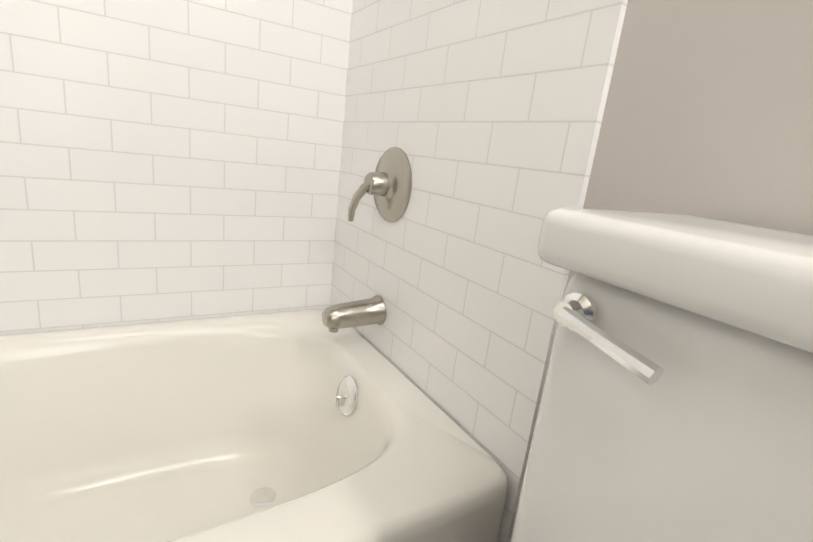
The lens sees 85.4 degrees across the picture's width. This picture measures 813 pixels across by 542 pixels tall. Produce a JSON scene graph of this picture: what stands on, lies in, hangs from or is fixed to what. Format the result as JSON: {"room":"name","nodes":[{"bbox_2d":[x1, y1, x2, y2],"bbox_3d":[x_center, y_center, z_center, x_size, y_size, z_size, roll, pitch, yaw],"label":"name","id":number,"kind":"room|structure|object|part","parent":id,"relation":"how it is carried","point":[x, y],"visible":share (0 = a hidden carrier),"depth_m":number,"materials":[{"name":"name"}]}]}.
{"room":"bathroom","nodes":[
{"label":"bathroom","id":0,"kind":"room"},
{"bbox_2d":[567,0,812,282],"bbox_3d":[0.776,-0.366,-0.242,0.100,2.740,3.330,-2,17,-31],"label":"wall","id":1,"kind":"structure","parent":0,"point":[708,111],"depth_m":0.44,"materials":[{"name":"grey paint"}]},
{"bbox_2d":[330,0,627,541],"bbox_3d":[0.069,-0.568,0.794,0.010,2.440,0.790,-2,17,-31],"label":"wall tile","id":2,"kind":"structure","parent":1,"relation":"attached to","point":[486,116],"depth_m":0.74,"materials":[{"name":"white tile"}]},
{"bbox_2d":[322,295,385,332],"bbox_3d":[-0.123,0.098,1.015,0.141,0.077,0.072,-2,17,-31],"label":"tub spout","id":3,"kind":"object","parent":2,"relation":"attached to","point":[357,313],"visible":1,"depth_m":0.99,"materials":[{"name":"silver metal"}]},
{"bbox_2d":[348,147,411,221],"bbox_3d":[-0.066,-0.184,0.956,0.080,0.174,0.164,-2,17,-31],"label":"tub valve","id":4,"kind":"object","parent":2,"relation":"attached to","point":[387,183],"visible":1,"depth_m":0.94,"materials":[{"name":"silver metal"}]},
{"bbox_3d":[-0.088,1.011,-0.249,1.700,0.100,3.440,-2,17,-31],"label":"floor","id":5,"kind":"structure","parent":0,"visible":0},
{"bbox_2d":[0,309,507,541],"bbox_3d":[-0.673,0.434,0.667,1.456,0.410,0.788,-2,17,-31],"label":"bathtub","id":6,"kind":"object","parent":5,"relation":"on","point":[298,426],"visible":0.92,"depth_m":0.97,"materials":[{"name":"white ceramic"}]},
{"bbox_2d":[510,208,812,541],"bbox_3d":[0.030,0.422,0.178,0.763,0.842,0.464,-2,17,-31],"label":"toilet","id":7,"kind":"object","parent":5,"relation":"on","point":[676,403],"visible":1,"depth_m":0.28,"materials":[{"name":"white ceramic"}]},
{"bbox_3d":[0.137,0.042,0.305,0.029,0.034,0.091,-2,17,-31],"label":"lever","id":8,"kind":"part","parent":7,"relation":"part of","materials":[{"name":"silver metal"}]},
{"bbox_3d":[-0.772,-0.810,0.744,1.700,2.740,0.100,-2,17,-31],"label":"wall","id":9,"kind":"structure","parent":0,"visible":0},
{"bbox_2d":[0,0,352,334],"bbox_3d":[-0.761,-0.651,0.737,1.480,2.440,0.010,-2,17,-31],"label":"wall tile","id":10,"kind":"structure","parent":9,"relation":"attached to","point":[167,160],"depth_m":1.00,"materials":[{"name":"white tile"}]}
]}

